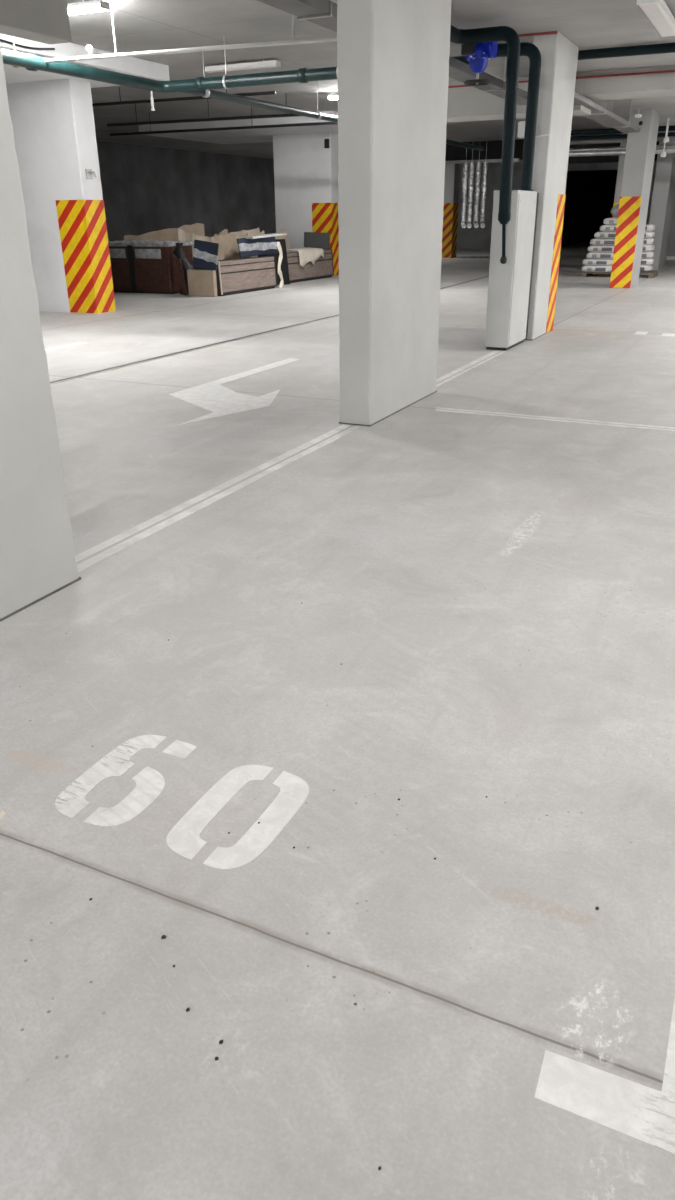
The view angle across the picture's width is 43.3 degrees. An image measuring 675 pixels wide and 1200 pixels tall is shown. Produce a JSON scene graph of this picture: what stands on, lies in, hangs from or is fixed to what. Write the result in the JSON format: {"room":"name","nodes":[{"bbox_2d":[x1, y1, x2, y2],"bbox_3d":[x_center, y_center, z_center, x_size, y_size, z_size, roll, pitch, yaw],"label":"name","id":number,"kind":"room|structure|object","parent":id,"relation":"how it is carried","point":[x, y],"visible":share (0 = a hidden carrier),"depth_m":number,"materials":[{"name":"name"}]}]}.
{"room":"parking garage","nodes":[
{"label":"parking garage","id":0,"kind":"room"},
{"bbox_2d":[0,0,71,43],"bbox_3d":[-4.385,-3.449,3.756,0.255,0.450,8.980,11,27,23],"label":"beam","id":1,"kind":"structure","parent":0,"point":[44,21],"depth_m":7.13,"materials":[{"name":"concrete"}]},
{"bbox_2d":[0,46,80,621],"bbox_3d":[-1.414,-1.181,2.255,0.245,2.910,1.315,11,27,23],"label":"concrete pillar","id":2,"kind":"structure","parent":0,"point":[38,561],"depth_m":2.96,"materials":[{"name":"concrete"}]},
{"bbox_2d":[6,79,115,313],"bbox_3d":[-4.380,-5.799,12.426,2.084,2.965,0.424,11,27,23],"label":"concrete pillar","id":3,"kind":"structure","parent":0,"point":[53,123],"depth_m":12.01,"materials":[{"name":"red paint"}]},
{"bbox_2d":[85,169,96,178],"bbox_3d":[-3.406,-5.917,11.802,0.133,0.120,0.120,11,27,23],"label":"wall bracket","id":4,"kind":"object","parent":3,"relation":"attached to","point":[89,172],"visible":1,"depth_m":11.79,"materials":[{"name":"metal"}]},
{"bbox_2d":[0,33,169,87],"bbox_3d":[-6.401,-5.823,8.706,4.770,0.185,9.150,11,27,23],"label":"beam","id":5,"kind":"structure","parent":0,"point":[133,66],"depth_m":10.64,"materials":[{"name":"concrete"}]},
{"bbox_2d":[0,39,54,49],"bbox_3d":[-3.652,-5.881,8.851,0.038,0.083,2.003,11,27,24],"label":"loose wire","id":6,"kind":"object","parent":5,"relation":"hanging from","point":[2,40],"visible":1,"depth_m":9.32,"materials":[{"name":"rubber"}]},
{"bbox_2d":[149,78,154,110],"bbox_3d":[-2.475,-6.730,11.318,0.060,0.375,0.058,11,27,23],"label":"pendant","id":7,"kind":"object","parent":5,"relation":"hanging from","point":[151,97],"visible":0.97,"depth_m":11.34,"materials":[{"name":"white plastic"}]},
{"bbox_2d":[96,141,275,241],"bbox_3d":[-5.743,-11.640,25.105,0.200,3.150,27.000,11,27,23],"label":"wall","id":8,"kind":"structure","parent":0,"point":[145,189],"depth_m":26.42,"materials":[{"name":"paint"}]},
{"bbox_2d":[138,111,337,143],"bbox_3d":[-1.485,-10.516,18.997,4.700,0.220,3.400,11,27,23],"label":"beam","id":9,"kind":"structure","parent":0,"point":[256,135],"depth_m":18.15,"materials":[{"name":"concrete"}]},
{"bbox_2d":[273,132,338,275],"bbox_3d":[-0.660,-9.064,19.593,1.454,2.930,0.604,11,27,23],"label":"concrete pillar","id":10,"kind":"structure","parent":0,"point":[305,171],"depth_m":19.16,"materials":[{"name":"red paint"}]},
{"bbox_2d":[324,139,328,147],"bbox_3d":[-0.232,-9.964,18.554,0.100,0.180,0.057,11,27,23],"label":"wall switch","id":11,"kind":"object","parent":10,"relation":"attached to","point":[326,141],"visible":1,"depth_m":18.53,"materials":[{"name":"black plastic"}]},
{"bbox_2d":[0,242,674,1199],"bbox_3d":[0.955,-7.702,20.346,31.000,0.200,60.000,11,27,23],"label":"floor","id":12,"kind":"structure","parent":0,"point":[493,596],"depth_m":2.22,"materials":[{"name":"concrete"}]},
{"bbox_2d":[0,811,5,819],"bbox_3d":[-0.805,0.514,2.026,0.022,0.002,0.035,11,27,23],"label":"chip","id":13,"kind":"object","parent":12,"relation":"on","point":[2,813],"visible":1,"depth_m":2.03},
{"bbox_2d":[45,342,84,350],"bbox_3d":[-3.191,-2.640,9.028,0.120,0.002,1.450,11,27,23],"label":"line marking","id":14,"kind":"object","parent":12,"relation":"on","point":[78,343],"visible":0.56,"depth_m":9.35,"materials":[{"name":"paint"}]},
{"bbox_2d":[108,240,192,293],"bbox_3d":[-3.562,-6.249,15.912,1.590,0.891,0.800,11,27,23],"label":"base cabinet","id":15,"kind":"object","parent":12,"relation":"on","point":[142,266],"visible":0.87,"depth_m":15.54,"materials":[{"name":"brown wood"}]},
{"bbox_2d":[124,223,204,240],"bbox_3d":[-3.443,-6.950,17.122,1.600,1.167,0.215,-7,25,-13],"label":"cardboard sheet","id":16,"kind":"object","parent":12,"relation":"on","point":[171,234],"visible":0.27,"depth_m":17.02,"materials":[{"name":"cardboard"}]},
{"bbox_2d":[55,735,308,868],"bbox_3d":[-0.378,0.479,2.096,0.568,0.002,0.380,11,27,23],"label":"painted number","id":17,"kind":"object","parent":12,"relation":"on","point":[183,839],"visible":1,"depth_m":2.07,"materials":[{"name":"paint"}]},
{"bbox_2d":[176,259,187,294],"bbox_3d":[-2.775,-5.766,15.186,0.062,0.621,0.251,-21,31,-37],"label":"wooden plank","id":18,"kind":"object","parent":12,"relation":"on","point":[178,261],"visible":1,"depth_m":15.17,"materials":[{"name":"brown wood"}]},
{"bbox_2d":[173,243,193,294],"bbox_3d":[-2.720,-5.961,15.297,0.504,0.860,0.214,11,27,23],"label":"wrap","id":19,"kind":"object","parent":12,"relation":"on","point":[178,252],"visible":0.61,"depth_m":15.22,"materials":[{"name":"black plastic"}]},
{"bbox_2d":[178,229,210,257],"bbox_3d":[-2.597,-6.482,16.176,0.800,1.084,0.216,-1,24,-2],"label":"cardboard sheet","id":20,"kind":"object","parent":12,"relation":"on","point":[183,236],"visible":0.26,"depth_m":16.06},
{"bbox_2d":[187,269,217,296],"bbox_3d":[-2.375,-5.567,14.934,0.560,0.438,0.109,11,27,23],"label":"cardboard box","id":21,"kind":"object","parent":12,"relation":"on","point":[201,283],"visible":1,"depth_m":14.88,"materials":[{"name":"cardboard"}]},
{"bbox_2d":[192,239,218,270],"bbox_3d":[-2.287,-5.979,14.731,0.516,0.500,0.061,8,26,18],"label":"leaning board","id":22,"kind":"object","parent":21,"relation":"on","point":[205,254],"visible":1,"depth_m":14.71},
{"bbox_2d":[75,424,360,571],"bbox_3d":[-0.506,-0.645,4.577,0.143,0.002,2.840,11,27,23],"label":"line marking","id":23,"kind":"object","parent":12,"relation":"on","point":[111,546],"visible":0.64,"depth_m":4.22,"materials":[{"name":"paint"}]},
{"bbox_2d":[209,229,227,237],"bbox_3d":[-2.367,-6.904,17.143,0.313,1.050,0.700,20,31,37],"label":"cardboard sheet","id":24,"kind":"object","parent":12,"relation":"on","point":[225,231],"visible":0.17,"depth_m":17.18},
{"bbox_2d":[210,233,250,259],"bbox_3d":[-2.024,-6.544,16.414,0.163,0.990,1.200,13,28,27],"label":"cardboard sheet","id":25,"kind":"object","parent":12,"relation":"on","point":[228,248],"visible":0.33,"depth_m":16.24,"materials":[{"name":"cardboard"}]},
{"bbox_2d":[168,358,299,424],"bbox_3d":[-0.892,-1.801,7.132,0.871,0.002,2.972,1,24,3],"label":"direction arrow","id":26,"kind":"object","parent":12,"relation":"on","point":[212,396],"visible":1,"depth_m":6.65,"materials":[{"name":"paint"}]},
{"bbox_2d":[194,256,276,295],"bbox_3d":[-1.851,-6.026,15.762,0.550,0.580,2.000,11,27,23],"label":"pack","id":27,"kind":"object","parent":12,"relation":"on","point":[239,275],"visible":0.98,"depth_m":15.55,"materials":[{"name":"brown wood"}]},
{"bbox_2d":[237,236,277,257],"bbox_3d":[-1.530,-6.784,16.284,0.096,0.379,0.967,21,32,39],"label":"leaning board","id":28,"kind":"object","parent":27,"relation":"on","point":[267,245],"visible":0.98,"depth_m":16.24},
{"bbox_2d":[242,233,286,238],"bbox_3d":[-1.404,-7.051,16.458,0.250,0.075,1.150,13,28,28],"label":"slab","id":29,"kind":"object","parent":28,"relation":"on","point":[273,234],"visible":1,"depth_m":16.32,"materials":[{"name":"white stone"}]},
{"bbox_2d":[220,227,260,256],"bbox_3d":[-1.911,-7.094,17.529,0.254,1.071,1.200,17,30,34],"label":"cardboard sheet","id":30,"kind":"object","parent":12,"relation":"on","point":[252,232],"visible":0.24,"depth_m":17.59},
{"bbox_2d":[50,276,488,384],"bbox_3d":[-0.020,-4.090,12.155,0.270,0.006,19.006,10,27,22],"label":"channel","id":31,"kind":"object","parent":12,"relation":"on","point":[336,315],"visible":0.64,"depth_m":9.03,"materials":[{"name":"metal"}]},
{"bbox_2d":[258,239,289,284],"bbox_3d":[-1.282,-6.756,17.027,0.139,0.860,0.850,16,29,32],"label":"leaning board","id":32,"kind":"object","parent":12,"relation":"on","point":[284,264],"visible":0.45,"depth_m":17.20,"materials":[{"name":"black wood"}]},
{"bbox_2d":[277,242,283,287],"bbox_3d":[-1.110,-6.506,16.504,0.060,0.830,0.230,11,27,23],"label":"strip","id":33,"kind":"object","parent":12,"relation":"on","point":[278,243],"visible":1,"depth_m":16.45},
{"bbox_2d":[275,228,291,252],"bbox_3d":[-1.223,-7.555,18.577,0.286,1.032,0.959,11,27,23],"label":"cardboard sheet","id":34,"kind":"object","parent":12,"relation":"on","point":[285,237],"visible":0.13,"depth_m":18.75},
{"bbox_2d":[287,249,333,282],"bbox_3d":[-0.806,-7.272,18.482,0.559,0.595,2.200,11,27,23],"label":"pack","id":35,"kind":"object","parent":12,"relation":"on","point":[323,267],"visible":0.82,"depth_m":18.39,"materials":[{"name":"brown wood"}]},
{"bbox_2d":[286,247,323,266],"bbox_3d":[-0.708,-7.404,18.339,0.423,0.360,1.150,11,27,23],"label":"sheet","id":36,"kind":"object","parent":35,"relation":"on","point":[308,254],"visible":0.96,"depth_m":18.16,"materials":[{"name":"fabric"}]},
{"bbox_2d":[304,232,329,248],"bbox_3d":[-0.459,-8.005,18.938,0.591,0.362,0.075,1,24,4],"label":"leaning board","id":37,"kind":"object","parent":35,"relation":"on","point":[311,239],"visible":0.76,"depth_m":18.91,"materials":[{"name":"grey wood"}]},
{"bbox_2d":[436,351,505,386],"bbox_3d":[1.192,-2.141,7.840,0.130,0.002,2.300,11,27,23],"label":"painted line","id":38,"kind":"object","parent":12,"relation":"on","point":[471,365],"visible":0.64,"depth_m":7.85,"materials":[{"name":"paint"}]},
{"bbox_2d":[485,190,538,350],"bbox_3d":[1.822,-3.436,8.868,0.251,1.500,0.845,11,27,23],"label":"box","id":39,"kind":"object","parent":12,"relation":"on","point":[509,283],"visible":0.98,"depth_m":8.64,"materials":[{"name":"white metal"}]},
{"bbox_2d":[450,25,519,263],"bbox_3d":[0.911,-3.879,7.220,0.660,2.005,2.310,11,27,23],"label":"pipe","id":40,"kind":"object","parent":39,"relation":"attached to","point":[507,34],"visible":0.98,"depth_m":7.76,"materials":[{"name":"black metal"}]},
{"bbox_2d":[461,41,497,85],"bbox_3d":[1.325,-5.050,7.960,0.290,0.379,0.256,11,27,23],"label":"valve","id":41,"kind":"object","parent":40,"relation":"attached to","point":[478,55],"visible":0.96,"depth_m":7.89,"materials":[{"name":"blue metal"}]},
{"bbox_2d":[496,42,540,190],"bbox_3d":[1.702,-4.802,8.485,0.622,1.304,0.150,11,27,23],"label":"pipe","id":42,"kind":"object","parent":39,"relation":"on","point":[530,50],"visible":0.82,"depth_m":8.31,"materials":[{"name":"black metal"}]},
{"bbox_2d":[435,407,674,430],"bbox_3d":[3.083,-0.952,5.183,5.260,0.002,0.115,11,27,23],"label":"painted line","id":43,"kind":"object","parent":12,"relation":"on","point":[640,426],"visible":1,"depth_m":5.85,"materials":[{"name":"paint"}]},
{"bbox_2d":[534,998,674,1153],"bbox_3d":[0.797,0.678,1.635,0.621,0.002,0.940,11,27,23],"label":"painted line","id":44,"kind":"object","parent":12,"relation":"on","point":[646,1114],"visible":1,"depth_m":1.37,"materials":[{"name":"paint"}]},
{"bbox_2d":[581,271,657,277],"bbox_3d":[6.250,-7.224,18.831,1.520,0.095,0.875,11,27,23],"label":"pallet","id":45,"kind":"object","parent":12,"relation":"on","point":[651,274],"visible":0.54,"depth_m":18.60,"materials":[{"name":"brown wood"}]},
{"bbox_2d":[582,265,611,271],"bbox_3d":[5.760,-7.335,18.804,0.640,0.135,0.420,10,27,22],"label":"bag","id":46,"kind":"object","parent":45,"relation":"on","point":[587,268],"visible":0.91,"depth_m":18.64,"materials":[{"name":"plastic"}]},
{"bbox_2d":[582,258,612,265],"bbox_3d":[5.763,-7.460,18.752,0.640,0.135,0.420,10,27,22],"label":"bag","id":47,"kind":"object","parent":46,"relation":"on","point":[606,262],"visible":0.84,"depth_m":18.58,"materials":[{"name":"plastic"}]},
{"bbox_2d":[587,252,613,258],"bbox_3d":[5.832,-7.564,18.650,0.640,0.135,0.420,12,27,25],"label":"bag","id":48,"kind":"object","parent":47,"relation":"on","point":[591,255],"visible":0.77,"depth_m":18.50,"materials":[{"name":"plastic"}]},
{"bbox_2d":[588,245,613,251],"bbox_3d":[5.842,-7.691,18.599,0.640,0.135,0.420,11,27,24],"label":"bag","id":49,"kind":"object","parent":48,"relation":"on","point":[593,248],"visible":0.77,"depth_m":18.45,"materials":[{"name":"plastic"}]},
{"bbox_2d":[590,238,614,244],"bbox_3d":[5.872,-7.813,18.539,0.640,0.135,0.420,11,27,23],"label":"bag","id":50,"kind":"object","parent":49,"relation":"on","point":[597,241],"visible":0.66,"depth_m":18.39,"materials":[{"name":"plastic"}]},
{"bbox_2d":[594,232,615,238],"bbox_3d":[5.936,-7.915,18.434,0.640,0.135,0.420,12,27,25],"label":"bag","id":51,"kind":"object","parent":50,"relation":"on","point":[602,235],"visible":0.56,"depth_m":18.31,"materials":[{"name":"plastic"}]},
{"bbox_2d":[600,225,616,231],"bbox_3d":[6.022,-8.016,18.325,0.640,0.135,0.420,12,27,25],"label":"bag","id":52,"kind":"object","parent":51,"relation":"on","point":[604,228],"visible":0.5,"depth_m":18.22,"materials":[{"name":"paper"}]},
{"bbox_2d":[603,218,616,224],"bbox_3d":[6.079,-8.136,18.261,0.640,0.135,0.420,11,27,24],"label":"bag","id":53,"kind":"object","parent":52,"relation":"on","point":[608,221],"visible":0.38,"depth_m":18.17,"materials":[{"name":"plastic"}]},
{"bbox_2d":[611,204,618,217],"bbox_3d":[6.103,-8.355,18.149,0.487,0.345,0.336,11,27,23],"label":"plastic sack","id":54,"kind":"object","parent":53,"relation":"on","point":[614,211],"visible":0.23,"depth_m":18.12,"materials":[{"name":"white plastic"}]},
{"bbox_2d":[640,265,652,271],"bbox_3d":[6.634,-7.372,18.869,0.640,0.135,0.420,11,27,24],"label":"bag","id":55,"kind":"object","parent":45,"relation":"on","point":[643,268],"visible":0.34,"depth_m":18.62,"materials":[{"name":"paper"}]},
{"bbox_2d":[641,258,653,264],"bbox_3d":[6.657,-7.502,18.825,0.640,0.135,0.420,10,27,22],"label":"bag","id":56,"kind":"object","parent":55,"relation":"on","point":[644,261],"visible":0.41,"depth_m":18.60,"materials":[{"name":"plastic"}]},
{"bbox_2d":[642,251,653,257],"bbox_3d":[6.633,-7.620,18.759,0.640,0.135,0.420,10,26,22],"label":"bag","id":57,"kind":"object","parent":56,"relation":"on","point":[650,254],"visible":0.35,"depth_m":18.52,"materials":[{"name":"plastic"}]},
{"bbox_2d":[642,245,654,251],"bbox_3d":[6.625,-7.760,18.737,0.640,0.135,0.420,12,27,26],"label":"bag","id":58,"kind":"object","parent":57,"relation":"on","point":[646,248],"visible":0.35,"depth_m":18.49,"materials":[{"name":"plastic"}]},
{"bbox_2d":[643,238,653,244],"bbox_3d":[6.607,-7.890,18.694,0.640,0.135,0.420,10,26,21],"label":"bag","id":59,"kind":"object","parent":58,"relation":"on","point":[647,241],"visible":0.33,"depth_m":18.45,"materials":[{"name":"plastic"}]},
{"bbox_2d":[644,231,654,237],"bbox_3d":[6.586,-8.011,18.632,0.640,0.135,0.420,12,27,25],"label":"bag","id":60,"kind":"object","parent":59,"relation":"on","point":[648,234],"visible":0.29,"depth_m":18.39,"materials":[{"name":"plastic"}]},
{"bbox_2d":[645,224,654,230],"bbox_3d":[6.577,-8.132,18.570,0.640,0.135,0.420,11,27,24],"label":"bag","id":61,"kind":"object","parent":60,"relation":"on","point":[649,227],"visible":0.27,"depth_m":18.32,"materials":[{"name":"plastic"}]},
{"bbox_2d":[635,331,647,334],"bbox_3d":[3.577,-3.144,10.004,0.130,0.002,0.260,11,27,23],"label":"painted line","id":62,"kind":"object","parent":12,"relation":"on","point":[637,332],"depth_m":10.03,"materials":[{"name":"paint"}]},
{"bbox_2d":[661,333,674,336],"bbox_3d":[3.831,-3.068,9.832,0.150,0.002,0.260,11,27,23],"label":"painted line","id":63,"kind":"object","parent":12,"relation":"on","point":[663,334],"depth_m":9.85,"materials":[{"name":"paint"}]},
{"bbox_2d":[666,202,674,259],"bbox_3d":[10.180,-10.727,23.905,1.800,2.180,0.100,11,27,23],"label":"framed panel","id":64,"kind":"object","parent":12,"relation":"on","point":[671,246],"visible":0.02,"depth_m":24.38,"materials":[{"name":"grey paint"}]},
{"bbox_2d":[67,0,619,158],"bbox_3d":[-6.880,-9.057,15.306,20.380,0.260,46.000,11,27,23],"label":"ceiling","id":65,"kind":"structure","parent":0,"point":[139,25],"depth_m":10.95,"materials":[{"name":"paint"}]},
{"bbox_2d":[67,0,109,14],"bbox_3d":[-2.715,-5.631,8.108,1.250,0.100,0.130,11,27,23],"label":"lamp","id":66,"kind":"object","parent":65,"relation":"attached to","point":[96,5],"visible":0.46,"depth_m":7.90,"materials":[{"name":"white plastic"}]},
{"bbox_2d":[68,4,104,14],"bbox_3d":[-2.715,-5.601,8.122,1.226,0.035,0.118,11,27,23],"label":"diffuser","id":67,"kind":"object","parent":66,"relation":"attached to","point":[73,9],"depth_m":7.92,"materials":[{"name":"white"}]},
{"bbox_2d":[92,88,275,106],"bbox_3d":[-3.429,-7.945,13.395,5.504,0.240,0.044,10,26,21],"label":"pipe","id":68,"kind":"object","parent":65,"relation":"hanging from","point":[266,92],"visible":0.5,"depth_m":13.07,"materials":[{"name":"grey metal"}]},
{"bbox_2d":[44,1,336,62],"bbox_3d":[-1.360,-5.321,7.844,3.388,0.468,0.067,9,26,20],"label":"pipe","id":69,"kind":"object","parent":65,"relation":"hanging from","point":[89,48],"visible":0.89,"depth_m":7.94,"materials":[{"name":"white metal"}]},
{"bbox_2d":[107,99,321,126],"bbox_3d":[-2.249,-8.545,14.816,4.305,0.342,0.048,9,26,21],"label":"pipe","id":70,"kind":"object","parent":65,"relation":"hanging from","point":[286,114],"visible":0.76,"depth_m":14.89,"materials":[{"name":"grey metal"}]},
{"bbox_2d":[110,106,337,135],"bbox_3d":[-1.599,-9.003,15.850,6.503,0.372,0.048,10,26,22],"label":"pipe","id":71,"kind":"object","parent":65,"relation":"hanging from","point":[314,123],"visible":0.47,"depth_m":16.11,"materials":[{"name":"black metal"}]},
{"bbox_2d":[205,60,280,72],"bbox_3d":[-1.263,-7.077,11.254,1.100,0.090,0.130,11,27,23],"label":"lamp","id":72,"kind":"object","parent":65,"relation":"attached to","point":[271,63],"visible":1,"depth_m":11.20,"materials":[{"name":"white plastic"}]},
{"bbox_2d":[1,36,487,92],"bbox_3d":[-1.899,-4.621,6.376,4.110,0.522,7.303,11,27,23],"label":"pipe","id":73,"kind":"object","parent":65,"relation":"hanging from","point":[31,62],"visible":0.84,"depth_m":9.41,"materials":[{"name":"green metal"}]},
{"bbox_2d":[182,51,483,150],"bbox_3d":[0.778,-8.579,15.040,0.132,0.516,12.200,11,27,23],"label":"pipe","id":74,"kind":"object","parent":65,"relation":"hanging from","point":[208,93],"visible":0.52,"depth_m":11.91,"materials":[{"name":"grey metal"}]},
{"bbox_2d":[328,94,337,99],"bbox_3d":[0.427,-8.308,13.946,1.250,0.100,0.130,11,27,23],"label":"lamp","id":75,"kind":"object","parent":65,"relation":"attached to","point":[332,96],"visible":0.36,"depth_m":14.12,"materials":[{"name":"white plastic"}]},
{"bbox_2d":[461,148,467,227],"bbox_3d":[3.647,-11.851,24.293,0.167,2.247,0.258,0,24,0],"label":"duct","id":76,"kind":"object","parent":65,"relation":"hanging from","point":[465,166],"visible":1,"depth_m":24.38,"materials":[{"name":"white"}]},
{"bbox_2d":[466,151,473,227],"bbox_3d":[3.805,-11.821,24.222,0.169,2.247,0.253,3,25,7],"label":"duct","id":77,"kind":"object","parent":65,"relation":"hanging from","point":[471,167],"visible":1,"depth_m":24.31,"materials":[{"name":"white"}]},
{"bbox_2d":[473,150,481,227],"bbox_3d":[3.990,-11.787,24.144,0.164,2.247,0.258,0,24,1],"label":"duct","id":78,"kind":"object","parent":65,"relation":"hanging from","point":[478,165],"visible":1,"depth_m":24.23,"materials":[{"name":"white"}]},
{"bbox_2d":[480,148,487,227],"bbox_3d":[4.170,-11.753,24.065,0.162,2.248,0.250,0,24,0],"label":"duct","id":79,"kind":"object","parent":65,"relation":"hanging from","point":[485,164],"visible":1,"depth_m":24.15,"materials":[{"name":"white"}]},
{"bbox_2d":[337,0,451,426],"bbox_3d":[0.392,-2.763,5.707,0.233,2.910,1.345,11,27,23],"label":"concrete pillar","id":80,"kind":"structure","parent":0,"point":[393,55],"depth_m":5.49,"materials":[{"name":"concrete"}]},
{"bbox_2d":[442,164,459,257],"bbox_3d":[3.458,-12.526,26.875,0.604,3.150,0.504,11,27,23],"label":"concrete pillar","id":81,"kind":"structure","parent":0,"point":[452,171],"depth_m":26.75,"materials":[{"name":"paint"}]},
{"bbox_2d":[445,139,523,160],"bbox_3d":[4.274,-12.734,24.099,2.900,0.490,0.200,11,27,23],"label":"beam","id":82,"kind":"structure","parent":0,"point":[494,148],"depth_m":24.06,"materials":[{"name":"black paint"}]},
{"bbox_2d":[445,158,518,163],"bbox_3d":[4.022,-12.463,24.148,2.300,0.080,0.060,11,27,23],"label":"rail","id":83,"kind":"object","parent":82,"relation":"attached to","point":[515,159],"visible":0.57,"depth_m":24.16,"materials":[{"name":"metal"}]},
{"bbox_2d":[447,72,591,122],"bbox_3d":[2.200,-6.784,11.520,2.340,0.420,0.700,11,27,23],"label":"beam","id":84,"kind":"structure","parent":0,"point":[465,104],"depth_m":11.35,"materials":[{"name":"concrete"}]},
{"bbox_2d":[526,31,578,339],"bbox_3d":[2.279,-4.438,9.362,0.246,2.910,1.026,11,27,23],"label":"concrete pillar","id":85,"kind":"structure","parent":0,"point":[559,55],"depth_m":9.06,"materials":[{"name":"concrete"}]},
{"bbox_2d":[517,121,549,137],"bbox_3d":[2.003,-4.797,8.672,0.317,0.162,0.081,11,27,23],"label":"junction box","id":86,"kind":"object","parent":85,"relation":"attached to","point":[521,124],"visible":0.58,"depth_m":8.68,"materials":[{"name":"white plastic"}]},
{"bbox_2d":[518,31,556,36],"bbox_3d":[1.844,-5.591,8.415,0.660,0.024,0.024,11,27,23],"label":"conduit","id":87,"kind":"object","parent":85,"relation":"attached to","point":[551,32],"visible":0.6,"depth_m":8.35,"materials":[{"name":"metal"}]},
{"bbox_2d":[457,160,656,248],"bbox_3d":[11.056,-14.701,31.520,24.000,3.150,0.300,11,27,23],"label":"wall","id":88,"kind":"structure","parent":0,"point":[472,237],"depth_m":33.47,"materials":[{"name":"grey paint"}]},
{"bbox_2d":[450,0,674,133],"bbox_3d":[7.109,-6.293,9.229,10.620,0.500,46.000,11,27,23],"label":"ceiling","id":89,"kind":"structure","parent":0,"point":[588,24],"depth_m":8.11,"materials":[{"name":"concrete"}]},
{"bbox_2d":[257,0,526,104],"bbox_3d":[0.543,-4.836,7.189,0.267,0.362,8.900,11,27,23],"label":"beam","id":90,"kind":"structure","parent":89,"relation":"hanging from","point":[323,13],"depth_m":6.12,"materials":[{"name":"concrete"}]},
{"bbox_2d":[573,92,639,132],"bbox_3d":[3.721,-7.052,12.031,0.297,0.377,6.350,11,27,23],"label":"cable tray","id":91,"kind":"object","parent":89,"relation":"hanging from","point":[599,113],"visible":0.55,"depth_m":12.30,"materials":[{"name":"grey metal"}]},
{"bbox_2d":[569,147,674,156],"bbox_3d":[8.359,-9.211,16.864,8.400,0.513,0.110,11,27,23],"label":"pipe","id":92,"kind":"object","parent":89,"relation":"hanging from","point":[671,149],"visible":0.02,"depth_m":18.07,"materials":[{"name":"metal"}]},
{"bbox_2d":[569,144,674,150],"bbox_3d":[8.660,-9.531,17.413,8.400,0.388,0.080,11,27,23],"label":"pipe","id":93,"kind":"object","parent":89,"relation":"hanging from","point":[673,145],"visible":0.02,"depth_m":18.65,"materials":[{"name":"metal"}]},
{"bbox_2d":[570,132,674,140],"bbox_3d":[8.573,-9.547,17.207,8.400,0.188,0.100,11,27,23],"label":"pipe","id":94,"kind":"object","parent":89,"relation":"hanging from","point":[618,136],"visible":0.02,"depth_m":18.38,"materials":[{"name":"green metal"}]},
{"bbox_2d":[570,136,674,144],"bbox_3d":[8.315,-9.276,16.736,8.400,0.288,0.080,11,27,23],"label":"pipe","id":95,"kind":"object","parent":89,"relation":"hanging from","point":[671,138],"visible":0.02,"depth_m":17.91,"materials":[{"name":"grey metal"}]},
{"bbox_2d":[571,125,674,135],"bbox_3d":[8.401,-9.438,16.861,8.400,0.098,0.100,11,27,23],"label":"pipe","id":96,"kind":"object","parent":89,"relation":"hanging from","point":[660,128],"visible":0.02,"depth_m":18.04,"materials":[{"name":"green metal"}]},
{"bbox_2d":[578,42,674,59],"bbox_3d":[5.645,-5.324,7.873,6.860,0.092,0.092,11,27,23],"label":"pipe","id":97,"kind":"object","parent":89,"relation":"attached to","point":[661,48],"visible":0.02,"depth_m":8.98,"materials":[{"name":"black metal"}]},
{"bbox_2d":[636,0,674,36],"bbox_3d":[2.825,-5.121,7.444,0.180,0.090,1.550,11,27,23],"label":"lamp","id":98,"kind":"object","parent":89,"relation":"attached to","point":[657,12],"visible":1,"depth_m":7.28,"materials":[{"name":"white plastic"}]},
{"bbox_2d":[660,118,668,156],"bbox_3d":[6.254,-8.812,16.202,0.110,0.660,0.107,11,27,23],"label":"sprinkler","id":99,"kind":"object","parent":89,"relation":"hanging from","point":[663,154],"visible":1,"depth_m":16.27,"materials":[{"name":"metal"}]},
{"bbox_2d":[663,118,669,141],"bbox_3d":[6.271,-8.923,16.143,0.110,0.410,0.107,11,27,23],"label":"sprinkler","id":100,"kind":"object","parent":89,"relation":"hanging from","point":[666,139],"visible":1,"depth_m":16.16,"materials":[{"name":"metal"}]},
{"bbox_2d":[561,170,617,246],"bbox_3d":[12.567,-17.459,37.508,3.550,3.200,12.900,11,27,23],"label":"doorway","id":101,"kind":"structure","parent":0,"point":[589,199],"depth_m":38.26,"materials":[{"name":"black paint"}]},
{"bbox_2d":[568,141,658,163],"bbox_3d":[6.262,-11.108,21.057,3.250,0.490,0.300,11,27,23],"label":"beam","id":102,"kind":"structure","parent":0,"point":[611,158],"depth_m":20.91,"materials":[{"name":"black paint"}]},
{"bbox_2d":[612,143,626,217],"bbox_3d":[6.827,-9.374,20.152,0.421,2.910,0.804,11,27,23],"label":"concrete pillar","id":103,"kind":"structure","parent":0,"point":[621,157],"depth_m":19.65,"materials":[{"name":"grey concrete"}]},
{"bbox_2d":[582,65,674,100],"bbox_3d":[7.569,-5.840,9.134,9.560,0.255,0.700,11,27,23],"label":"beam","id":104,"kind":"structure","parent":0,"point":[658,84],"depth_m":10.57,"materials":[{"name":"concrete"}]},
{"bbox_2d":[448,70,674,87],"bbox_3d":[5.546,-6.116,9.631,9.700,0.024,0.024,11,27,23],"label":"conduit","id":105,"kind":"object","parent":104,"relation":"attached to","point":[667,71],"visible":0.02,"depth_m":10.57,"materials":[{"name":"metal"}]},
{"bbox_2d":[609,109,659,287],"bbox_3d":[5.499,-7.360,15.739,0.371,2.910,1.104,11,27,23],"label":"concrete pillar","id":106,"kind":"structure","parent":0,"point":[641,146],"depth_m":15.37,"materials":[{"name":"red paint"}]},
{"bbox_2d":[635,110,642,124],"bbox_3d":[5.211,-8.348,14.698,0.145,0.245,0.125,11,27,23],"label":"smoke detector","id":107,"kind":"object","parent":106,"relation":"attached to","point":[638,115],"visible":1,"depth_m":14.67,"materials":[{"name":"white plastic"}]},
{"bbox_2d":[649,141,674,269],"bbox_3d":[7.986,-9.704,20.857,0.360,2.910,1.600,11,27,23],"label":"concrete pillar","id":108,"kind":"structure","parent":0,"point":[663,196],"depth_m":20.28,"materials":[{"name":"concrete"}]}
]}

